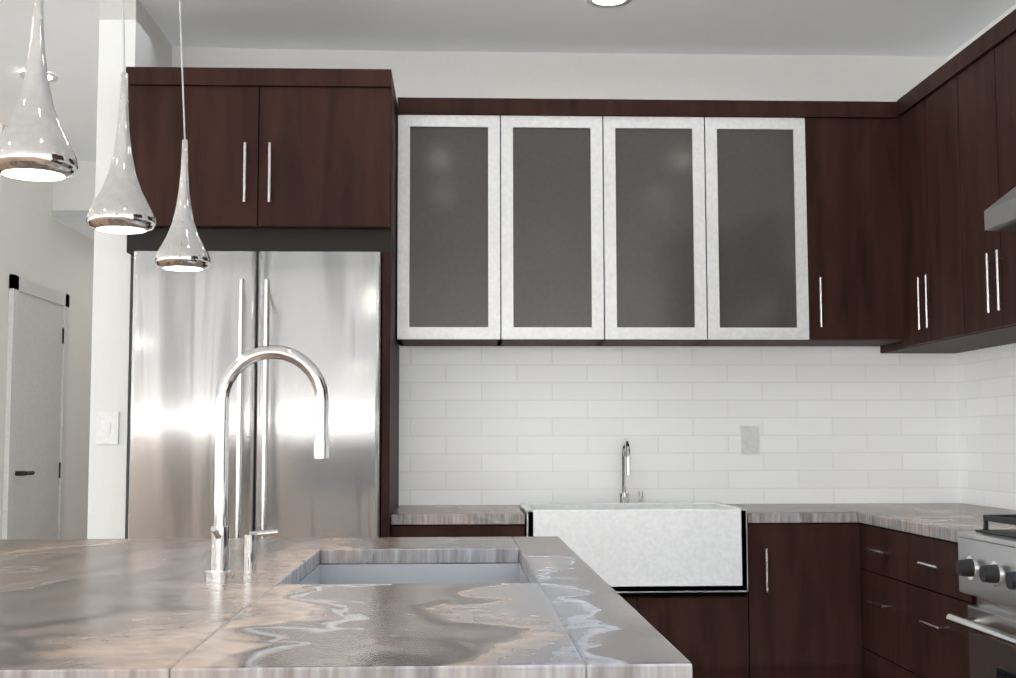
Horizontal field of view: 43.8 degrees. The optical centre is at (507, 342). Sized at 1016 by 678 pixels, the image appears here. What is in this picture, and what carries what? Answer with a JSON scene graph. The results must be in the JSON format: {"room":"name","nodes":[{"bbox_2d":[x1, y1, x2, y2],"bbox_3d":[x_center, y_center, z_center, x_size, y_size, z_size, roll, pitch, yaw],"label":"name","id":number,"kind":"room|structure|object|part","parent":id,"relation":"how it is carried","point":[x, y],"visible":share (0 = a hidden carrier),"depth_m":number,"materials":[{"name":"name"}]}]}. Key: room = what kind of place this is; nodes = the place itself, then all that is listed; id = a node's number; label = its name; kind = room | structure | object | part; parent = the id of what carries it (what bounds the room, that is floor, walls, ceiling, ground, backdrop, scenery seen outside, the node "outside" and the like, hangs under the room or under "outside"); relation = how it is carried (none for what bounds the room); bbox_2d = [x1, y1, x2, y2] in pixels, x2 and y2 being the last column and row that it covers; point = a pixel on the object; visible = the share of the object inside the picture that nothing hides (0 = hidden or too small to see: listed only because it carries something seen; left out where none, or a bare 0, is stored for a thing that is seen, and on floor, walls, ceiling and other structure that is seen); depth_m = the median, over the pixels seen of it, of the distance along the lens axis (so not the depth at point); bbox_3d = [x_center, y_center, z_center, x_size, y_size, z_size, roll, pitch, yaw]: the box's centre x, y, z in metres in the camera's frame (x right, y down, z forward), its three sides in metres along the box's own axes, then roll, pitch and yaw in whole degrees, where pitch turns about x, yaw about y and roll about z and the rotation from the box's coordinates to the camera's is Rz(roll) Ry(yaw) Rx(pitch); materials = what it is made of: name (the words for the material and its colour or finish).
{"room":"kitchen","nodes":[
{"label":"kitchen","id":0,"kind":"room"},
{"bbox_2d":[0,123,9,521],"bbox_3d":[-6.914,-0.124,6.833,8.220,3.700,0.150,0,-4,-2],"label":"wall","id":1,"kind":"structure","parent":0,"point":[4,206],"depth_m":7.03,"materials":[{"name":"paint"}]},
{"bbox_2d":[0,178,93,538],"bbox_3d":[-3.114,0.328,12.748,0.150,3.700,11.400,0,-4,-2],"label":"wall","id":2,"kind":"structure","parent":0,"point":[45,248],"depth_m":8.23,"materials":[{"name":"paint"}]},
{"bbox_2d":[2,274,69,538],"bbox_3d":[-2.788,0.714,7.542,0.079,2.120,1.020,0,-4,-2],"label":"door","id":3,"kind":"structure","parent":2,"relation":"attached to","point":[35,418],"depth_m":7.51,"materials":[{"name":"white wood"}]},
{"bbox_2d":[52,161,95,240],"bbox_3d":[-2.417,-0.600,13.225,1.320,0.480,10.650,0,-4,-2],"label":"ceiling","id":4,"kind":"structure","parent":0,"point":[73,198],"depth_m":7.90,"materials":[{"name":"paint"}]},
{"bbox_2d":[87,0,171,538],"bbox_3d":[-1.695,0.236,11.608,0.267,3.700,13.800,0,-4,-2],"label":"wall","id":5,"kind":"structure","parent":0,"point":[147,43],"depth_m":4.72,"materials":[{"name":"paint"}]},
{"bbox_2d":[96,412,118,443],"bbox_3d":[-1.483,0.317,4.677,0.080,0.120,0.009,0,-4,-2],"label":"light switch","id":6,"kind":"object","parent":5,"relation":"attached to","point":[107,430],"visible":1,"depth_m":4.67,"materials":[{"name":"white plastic"}]},
{"bbox_2d":[0,0,1015,161],"bbox_3d":[-4.189,-1.971,1.089,13.200,0.758,13.900,0,-4,-2],"label":"ceiling","id":7,"kind":"structure","parent":0,"point":[942,28],"depth_m":5.18,"materials":[{"name":"paint"}]},
{"bbox_2d":[19,71,57,82],"bbox_3d":[-2.210,-1.250,5.948,0.176,0.007,0.176,0,-4,-2],"label":"recessed light","id":8,"kind":"object","parent":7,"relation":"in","point":[52,77],"visible":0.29,"depth_m":5.94,"materials":[{"name":"white"}]},
{"bbox_2d":[0,0,78,180],"bbox_3d":[-0.785,-0.896,2.107,0.144,1.240,0.188,0,-4,-2],"label":"pendant light","id":9,"kind":"object","parent":7,"relation":"hanging from","point":[35,145],"visible":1,"depth_m":2.06,"materials":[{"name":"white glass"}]},
{"bbox_2d":[86,0,155,233],"bbox_3d":[-0.807,-0.854,2.639,0.145,1.240,0.212,0,-4,-2],"label":"pendant light","id":10,"kind":"object","parent":7,"relation":"hanging from","point":[120,205],"visible":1,"depth_m":2.60,"materials":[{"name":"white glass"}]},
{"bbox_2d":[154,0,210,270],"bbox_3d":[-0.833,-0.810,3.204,0.151,1.240,0.261,0,-4,-2],"label":"pendant light","id":11,"kind":"object","parent":7,"relation":"hanging from","point":[182,247],"visible":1,"depth_m":3.20,"materials":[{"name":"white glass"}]},
{"bbox_2d":[586,0,631,7],"bbox_3d":[0.386,-1.305,4.812,0.176,0.007,0.176,0,-4,-2],"label":"recessed light","id":12,"kind":"object","parent":7,"relation":"in","point":[607,3],"visible":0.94,"depth_m":4.85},
{"bbox_2d":[172,46,947,505],"bbox_3d":[0.236,-0.246,5.485,3.400,3.700,0.150,0,-4,-2],"label":"wall","id":13,"kind":"structure","parent":0,"point":[648,76],"depth_m":5.49,"materials":[{"name":"paint"}]},
{"bbox_2d":[397,9,1015,352],"bbox_3d":[0.768,-0.516,4.638,2.387,1.005,1.602,0,-4,-2],"label":"upper cabinet","id":14,"kind":"object","parent":13,"relation":"attached to","point":[578,222],"visible":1,"depth_m":5.08,"materials":[{"name":"brown wood"}]},
{"bbox_3d":[0.578,-0.484,5.240,2.056,0.975,0.382,0,-4,-2],"label":"cabinet mounted glass","id":15,"kind":"part","parent":14,"relation":"part of","materials":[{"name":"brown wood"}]},
{"bbox_2d":[399,343,1015,509],"bbox_3d":[0.812,0.074,3.616,2.400,0.950,3.570,0,-4,-2],"label":"tile backsplash","id":16,"kind":"structure","parent":13,"relation":"attached to","point":[498,425],"depth_m":5.37,"materials":[{"name":"white tile"}]},
{"bbox_2d":[740,426,759,453],"bbox_3d":[1.031,0.416,5.379,0.080,0.120,0.006,0,-4,-2],"label":"outlet","id":17,"kind":"object","parent":13,"relation":"attached to","point":[750,440],"visible":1,"depth_m":5.38,"materials":[{"name":"grey plastic"}]},
{"bbox_2d":[948,4,1015,509],"bbox_3d":[2.235,-0.680,-0.027,0.150,3.700,11.360,0,-4,-2],"label":"wall","id":18,"kind":"structure","parent":0,"point":[985,29],"depth_m":5.18,"materials":[{"name":"paint"}]},
{"bbox_2d":[984,187,1015,230],"bbox_3d":[1.745,-0.904,3.321,0.540,1.047,1.165,0,-4,-2],"label":"range hood","id":19,"kind":"object","parent":18,"relation":"attached to","point":[1000,214],"visible":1,"depth_m":3.75,"materials":[{"name":"silver metal"}]},
{"bbox_3d":[-4.392,1.696,6.065,13.200,0.060,24.400,0,-4,-2],"label":"floor","id":20,"kind":"structure","parent":0,"visible":0},
{"bbox_2d":[128,251,382,538],"bbox_3d":[-0.927,0.627,4.872,0.897,1.870,0.802,0,-4,-2],"label":"refrigerator","id":21,"kind":"object","parent":20,"relation":"on","point":[195,334],"visible":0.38,"depth_m":4.57,"materials":[{"name":"silver metal"}]},
{"bbox_2d":[126,67,398,536],"bbox_3d":[-0.931,0.288,4.926,0.973,2.555,0.766,0,-4,-2],"label":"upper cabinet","id":22,"kind":"object","parent":20,"relation":"on","point":[294,159],"visible":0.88,"depth_m":4.66,"materials":[{"name":"brown wood"}]},
{"bbox_2d":[0,345,692,677],"bbox_3d":[-0.612,0.690,2.501,1.606,1.374,2.040,0,-4,-2],"label":"kitchen island","id":23,"kind":"object","parent":20,"relation":"on","point":[219,603],"visible":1,"depth_m":2.05,"materials":[{"name":"grey stone"}]},
{"bbox_2d":[0,536,692,677],"bbox_3d":[-0.616,0.487,2.517,1.600,0.039,2.040,0,-4,-2],"label":"island countertop","id":24,"kind":"structure","parent":23,"relation":"on","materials":[{"name":"stone"}]},
{"bbox_2d":[204,345,329,578],"bbox_3d":[-0.486,0.241,2.602,0.246,0.464,0.265,0,-4,-2],"label":"faucet","id":25,"kind":"object","parent":24,"relation":"on","point":[220,568],"depth_m":2.54,"materials":[{"name":"silver metal"}]},
{"bbox_2d":[391,438,1015,677],"bbox_3d":[0.809,0.861,3.550,2.390,1.190,3.558,0,-4,-2],"label":"base cabinet","id":26,"kind":"object","parent":20,"relation":"on","point":[842,590],"visible":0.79,"depth_m":4.67,"materials":[{"name":"brown wood"}]},
{"bbox_2d":[391,503,1015,652],"bbox_3d":[0.808,0.567,3.573,2.390,0.039,3.558,0,-4,-2],"label":"countertop","id":27,"kind":"structure","parent":26,"relation":"on","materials":[{"name":"stone"}]},
{"bbox_2d":[618,438,643,505],"bbox_3d":[0.517,0.535,5.215,0.103,0.280,0.172,0,-4,-2],"label":"sink faucet","id":28,"kind":"object","parent":27,"relation":"on","point":[625,453],"depth_m":5.25,"materials":[{"name":"silver metal"}]},
{"bbox_2d":[519,502,748,593],"bbox_3d":[0.469,0.790,4.919,0.820,0.305,0.525,0,-4,-2],"label":"farmhouse sink","id":29,"kind":"object","parent":27,"relation":"in","point":[645,547],"depth_m":4.66,"materials":[{"name":"white ceramic"}]},
{"bbox_2d":[946,514,1015,677],"bbox_3d":[1.645,0.876,3.182,0.729,1.100,1.028,0,-4,-2],"label":"range","id":30,"kind":"object","parent":20,"relation":"on","point":[985,566],"visible":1,"depth_m":3.50,"materials":[{"name":"silver metal"}]}
]}

